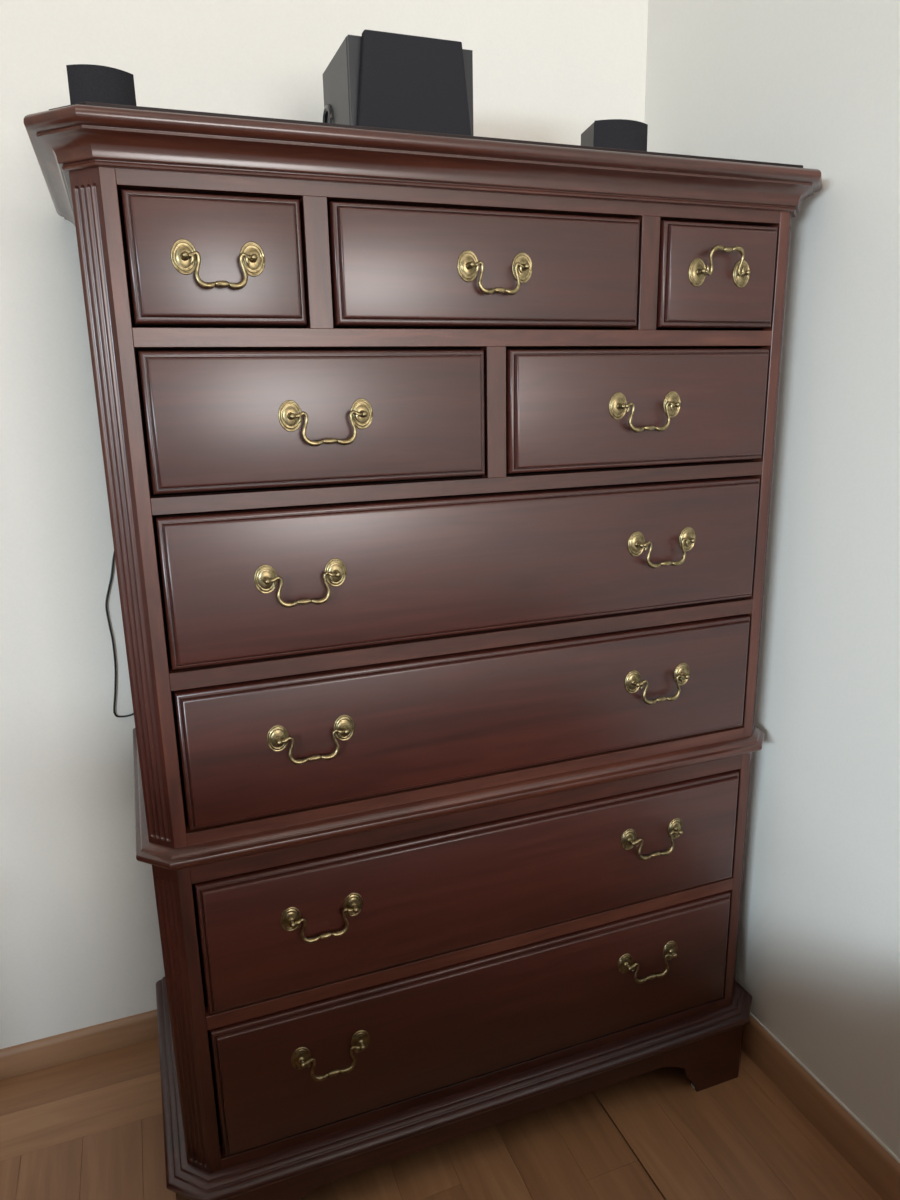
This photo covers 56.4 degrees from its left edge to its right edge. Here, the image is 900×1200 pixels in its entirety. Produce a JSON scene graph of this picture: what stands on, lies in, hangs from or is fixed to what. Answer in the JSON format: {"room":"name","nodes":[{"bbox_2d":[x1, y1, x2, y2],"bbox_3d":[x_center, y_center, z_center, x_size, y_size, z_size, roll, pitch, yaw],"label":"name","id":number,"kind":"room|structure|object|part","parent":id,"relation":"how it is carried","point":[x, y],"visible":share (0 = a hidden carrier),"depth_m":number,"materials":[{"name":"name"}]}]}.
{"room":"bedroom","nodes":[
{"label":"bedroom","id":0,"kind":"room"},
{"bbox_2d":[0,0,647,1048],"bbox_3d":[-1.100,-0.292,1.289,3.380,2.700,0.120,-6,15,-20],"label":"wall","id":1,"kind":"structure","parent":0,"point":[80,940],"depth_m":1.46,"materials":[{"name":"white paint"}]},
{"bbox_2d":[0,1009,157,1079],"bbox_3d":[-1.053,0.907,1.528,3.140,0.057,0.013,-6,15,-20],"label":"baseboard","id":2,"kind":"structure","parent":1,"relation":"attached to","point":[58,1049],"depth_m":1.64,"materials":[{"name":"laminate"}]},
{"bbox_2d":[105,553,133,717],"bbox_3d":[-0.472,0.084,1.424,0.219,1.481,0.242,-6,15,-20],"label":"cable","id":3,"kind":"object","parent":1,"relation":"attached to","point":[112,567],"visible":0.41,"depth_m":1.50,"materials":[{"name":"black rubber"}]},
{"bbox_2d":[0,1038,882,1199],"bbox_3d":[-0.417,1.393,-0.082,3.380,0.120,3.845,-6,15,-20],"label":"floor","id":4,"kind":"structure","parent":0,"point":[91,1127],"depth_m":1.43,"materials":[{"name":"laminate"}]},
{"bbox_2d":[23,102,821,1199],"bbox_3d":[-0.007,0.133,1.442,1.071,1.559,0.523,-6,15,-20],"label":"dresser","id":5,"kind":"object","parent":4,"relation":"on","point":[438,467],"visible":1,"depth_m":1.17,"materials":[{"name":"brown wood"}]},
{"bbox_2d":[66,64,136,105],"bbox_3d":[-0.447,-0.620,1.081,0.079,0.096,0.082,-8,16,-26],"label":"speaker","id":6,"kind":"object","parent":5,"relation":"on","point":[86,82],"visible":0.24,"depth_m":1.04},
{"bbox_3d":[-0.391,-0.071,1.013,0.030,0.822,0.030,-6,15,-20],"label":"fluted post","id":7,"kind":"part","parent":5,"relation":"part of","materials":[{"name":"brown wood"}]},
{"bbox_3d":[-0.377,0.598,1.183,0.030,0.510,0.030,-6,15,-20],"label":"fluted post","id":8,"kind":"part","parent":5,"relation":"part of","materials":[{"name":"brown wood"}]},
{"bbox_3d":[-0.295,-0.383,0.934,0.009,0.009,0.014,-6,15,-20],"label":"knob","id":9,"kind":"part","parent":5,"relation":"part of","materials":[{"name":"gold metal"}]},
{"bbox_3d":[-0.090,0.444,1.768,0.959,0.510,0.010,-6,15,-20],"label":"panel","id":10,"kind":"part","parent":5,"relation":"part of","materials":[{"name":"brown wood"}]},
{"bbox_3d":[-0.268,-0.392,0.971,0.196,0.140,0.030,-6,15,-20],"label":"drawer","id":11,"kind":"part","parent":5,"relation":"part of","materials":[{"name":"brown wood"}]},
{"bbox_3d":[-0.224,-0.391,0.960,0.009,0.009,0.014,-6,15,-20],"label":"knob","id":12,"kind":"part","parent":5,"relation":"part of","materials":[{"name":"gold metal"}]},
{"bbox_3d":[-0.229,-0.024,1.049,0.009,0.009,0.014,-6,15,-20],"label":"knob","id":13,"kind":"part","parent":5,"relation":"part of","materials":[{"name":"gold metal"}]},
{"bbox_3d":[-0.224,0.185,1.102,0.009,0.009,0.014,-6,15,-20],"label":"knob","id":14,"kind":"part","parent":5,"relation":"part of","materials":[{"name":"gold metal"}]},
{"bbox_3d":[-0.191,-0.222,1.014,0.009,0.009,0.014,-6,15,-20],"label":"knob","id":15,"kind":"part","parent":5,"relation":"part of","materials":[{"name":"gold metal"}]},
{"bbox_3d":[-0.220,0.450,1.169,0.009,0.009,0.014,-6,15,-20],"label":"knob","id":16,"kind":"part","parent":5,"relation":"part of","materials":[{"name":"gold metal"}]},
{"bbox_3d":[-0.215,0.676,1.226,0.009,0.009,0.014,-6,15,-20],"label":"knob","id":17,"kind":"part","parent":5,"relation":"part of","materials":[{"name":"gold metal"}]},
{"bbox_3d":[-0.156,-0.228,1.055,0.428,0.164,0.030,-6,15,-20],"label":"drawer","id":18,"kind":"part","parent":5,"relation":"part of","materials":[{"name":"brown wood"}]},
{"bbox_3d":[-0.145,-0.033,1.079,0.009,0.009,0.014,-6,15,-20],"label":"knob","id":19,"kind":"part","parent":5,"relation":"part of","materials":[{"name":"gold metal"}]},
{"bbox_3d":[-0.140,0.176,1.132,0.009,0.009,0.014,-6,15,-20],"label":"knob","id":20,"kind":"part","parent":5,"relation":"part of","materials":[{"name":"gold metal"}]},
{"bbox_3d":[-0.136,0.441,1.199,0.009,0.009,0.014,-6,15,-20],"label":"knob","id":21,"kind":"part","parent":5,"relation":"part of","materials":[{"name":"gold metal"}]},
{"bbox_3d":[-0.132,0.667,1.256,0.009,0.009,0.014,-6,15,-20],"label":"knob","id":22,"kind":"part","parent":5,"relation":"part of","materials":[{"name":"gold metal"}]},
{"bbox_3d":[-0.107,-0.231,1.045,0.009,0.009,0.014,-6,15,-20],"label":"knob","id":23,"kind":"part","parent":5,"relation":"part of","materials":[{"name":"gold metal"}]},
{"bbox_3d":[-0.104,-0.225,1.599,0.959,0.822,0.010,-6,15,-20],"label":"panel","id":24,"kind":"part","parent":5,"relation":"part of","materials":[{"name":"brown wood"}]},
{"bbox_2d":[323,29,473,135],"bbox_3d":[-0.076,-0.689,1.201,0.182,0.154,0.165,-6,15,-20],"label":"subwoofer","id":25,"kind":"object","parent":5,"relation":"on","point":[379,79],"visible":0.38,"depth_m":1.12,"materials":[{"name":"black plastic"}]},
{"bbox_3d":[-0.022,-0.590,1.259,1.071,0.052,0.523,-6,15,-20],"label":"cornice","id":26,"kind":"part","parent":5,"relation":"part of","materials":[{"name":"brown wood"}]},
{"bbox_3d":[0.054,-0.510,1.074,0.900,0.018,0.022,-6,15,-20],"label":"rail","id":27,"kind":"part","parent":5,"relation":"part of","materials":[{"name":"brown wood"}]},
{"bbox_3d":[-0.009,0.242,1.479,1.031,0.032,0.503,-6,15,-20],"label":"waist molding","id":28,"kind":"part","parent":5,"relation":"part of","materials":[{"name":"brown wood"}]},
{"bbox_3d":[0.057,-0.347,1.115,0.900,0.021,0.022,-6,15,-20],"label":"rail","id":29,"kind":"part","parent":5,"relation":"part of","materials":[{"name":"brown wood"}]},
{"bbox_3d":[0.004,0.758,1.603,1.059,0.026,0.517,-6,15,-20],"label":"molding","id":30,"kind":"part","parent":5,"relation":"part of","materials":[{"name":"brown wood"}]},
{"bbox_3d":[0.061,-0.160,1.163,0.900,0.020,0.022,-6,15,-20],"label":"rail","id":31,"kind":"part","parent":5,"relation":"part of","materials":[{"name":"brown wood"}]},
{"bbox_3d":[0.065,-0.052,1.184,0.892,0.192,0.030,-6,15,-20],"label":"drawer","id":32,"kind":"part","parent":5,"relation":"part of","materials":[{"name":"brown wood"}]},
{"bbox_3d":[0.065,0.054,1.217,0.900,0.023,0.022,-6,15,-20],"label":"rail","id":33,"kind":"part","parent":5,"relation":"part of","materials":[{"name":"brown wood"}]},
{"bbox_3d":[0.070,0.164,1.239,0.892,0.192,0.030,-6,15,-20],"label":"drawer","id":34,"kind":"part","parent":5,"relation":"part of","materials":[{"name":"brown wood"}]},
{"bbox_3d":[0.070,0.269,1.271,0.900,0.019,0.022,-6,15,-20],"label":"rail","id":35,"kind":"part","parent":5,"relation":"part of","materials":[{"name":"brown wood"}]},
{"bbox_3d":[0.071,0.316,1.283,0.900,0.032,0.022,-6,15,-20],"label":"rail","id":36,"kind":"part","parent":5,"relation":"part of","materials":[{"name":"brown wood"}]},
{"bbox_3d":[0.075,0.435,1.308,0.892,0.203,0.030,-6,15,-20],"label":"drawer","id":37,"kind":"part","parent":5,"relation":"part of","materials":[{"name":"brown wood"}]},
{"bbox_3d":[0.075,0.546,1.341,0.900,0.022,0.022,-6,15,-20],"label":"rail","id":38,"kind":"part","parent":5,"relation":"part of","materials":[{"name":"brown wood"}]},
{"bbox_3d":[0.080,0.668,1.367,0.892,0.218,0.030,-6,15,-20],"label":"drawer","id":39,"kind":"part","parent":5,"relation":"part of","materials":[{"name":"brown wood"}]},
{"bbox_3d":[0.026,-0.419,1.051,0.009,0.009,0.014,-6,15,-20],"label":"knob","id":40,"kind":"part","parent":5,"relation":"part of","materials":[{"name":"gold metal"}]},
{"bbox_3d":[0.080,0.786,1.402,0.900,0.020,0.022,-6,15,-20],"label":"rail","id":41,"kind":"part","parent":5,"relation":"part of","materials":[{"name":"brown wood"}]},
{"bbox_3d":[0.058,-0.428,1.089,0.427,0.140,0.030,-6,15,-20],"label":"drawer","id":42,"kind":"part","parent":5,"relation":"part of","materials":[{"name":"brown wood"}]},
{"bbox_3d":[0.097,-0.427,1.076,0.009,0.009,0.014,-6,15,-20],"label":"knob","id":43,"kind":"part","parent":5,"relation":"part of","materials":[{"name":"gold metal"}]},
{"bbox_2d":[581,119,647,150],"bbox_3d":[0.259,-0.699,1.336,0.092,0.096,0.082,-5,15,-16],"label":"speaker","id":44,"kind":"object","parent":5,"relation":"on","point":[625,134],"visible":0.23,"depth_m":1.29},
{"bbox_3d":[0.239,-0.270,1.170,0.009,0.009,0.014,-6,15,-20],"label":"knob","id":45,"kind":"part","parent":5,"relation":"part of","materials":[{"name":"gold metal"}]},
{"bbox_3d":[0.300,0.617,1.411,0.009,0.009,0.014,-6,15,-20],"label":"knob","id":46,"kind":"part","parent":5,"relation":"part of","materials":[{"name":"gold metal"}]},
{"bbox_3d":[0.294,0.391,1.353,0.009,0.009,0.014,-6,15,-20],"label":"knob","id":47,"kind":"part","parent":5,"relation":"part of","materials":[{"name":"gold metal"}]},
{"bbox_3d":[0.286,0.129,1.286,0.009,0.009,0.014,-6,15,-20],"label":"knob","id":48,"kind":"part","parent":5,"relation":"part of","materials":[{"name":"gold metal"}]},
{"bbox_3d":[0.278,-0.277,1.212,0.428,0.164,0.030,-6,15,-20],"label":"drawer","id":49,"kind":"part","parent":5,"relation":"part of","materials":[{"name":"brown wood"}]},
{"bbox_3d":[0.279,-0.081,1.232,0.009,0.009,0.014,-6,15,-20],"label":"knob","id":50,"kind":"part","parent":5,"relation":"part of","materials":[{"name":"gold metal"}]},
{"bbox_3d":[0.384,0.608,1.442,0.009,0.009,0.014,-6,15,-20],"label":"knob","id":51,"kind":"part","parent":5,"relation":"part of","materials":[{"name":"gold metal"}]},
{"bbox_3d":[0.323,-0.279,1.200,0.009,0.009,0.014,-6,15,-20],"label":"knob","id":52,"kind":"part","parent":5,"relation":"part of","materials":[{"name":"gold metal"}]},
{"bbox_3d":[0.378,0.381,1.384,0.009,0.009,0.014,-6,15,-20],"label":"knob","id":53,"kind":"part","parent":5,"relation":"part of","materials":[{"name":"gold metal"}]},
{"bbox_3d":[0.370,0.119,1.316,0.009,0.009,0.014,-6,15,-20],"label":"knob","id":54,"kind":"part","parent":5,"relation":"part of","materials":[{"name":"gold metal"}]},
{"bbox_3d":[0.432,-0.227,1.562,0.018,0.822,0.454,-6,15,-20],"label":"panel","id":55,"kind":"part","parent":5,"relation":"part of","materials":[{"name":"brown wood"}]},
{"bbox_3d":[0.350,-0.457,1.167,0.009,0.009,0.014,-6,15,-20],"label":"knob","id":56,"kind":"part","parent":5,"relation":"part of","materials":[{"name":"gold metal"}]},
{"bbox_3d":[0.383,-0.465,1.206,0.196,0.140,0.030,-6,15,-20],"label":"drawer","id":57,"kind":"part","parent":5,"relation":"part of","materials":[{"name":"brown wood"}]},
{"bbox_3d":[0.525,0.497,1.509,0.030,0.510,0.030,-6,15,-20],"label":"fluted post","id":58,"kind":"part","parent":5,"relation":"part of","materials":[{"name":"brown wood"}]},
{"bbox_3d":[0.421,-0.465,1.193,0.009,0.009,0.014,-6,15,-20],"label":"knob","id":59,"kind":"part","parent":5,"relation":"part of","materials":[{"name":"gold metal"}]},
{"bbox_3d":[0.511,-0.172,1.339,0.030,0.822,0.030,-6,15,-20],"label":"fluted post","id":60,"kind":"part","parent":5,"relation":"part of","materials":[{"name":"brown wood"}]},
{"bbox_2d":[644,0,899,1158],"bbox_3d":[1.103,-0.033,0.092,0.120,2.700,3.725,-6,15,-20],"label":"wall","id":61,"kind":"structure","parent":0,"point":[812,84],"depth_m":1.32,"materials":[{"name":"white paint"}]},
{"bbox_2d":[742,1012,899,1199],"bbox_3d":[1.046,1.135,0.416,0.013,0.080,3.592,-6,15,-20],"label":"baseboard","id":62,"kind":"structure","parent":61,"relation":"attached to","point":[874,1164],"depth_m":1.44,"materials":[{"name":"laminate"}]}
]}

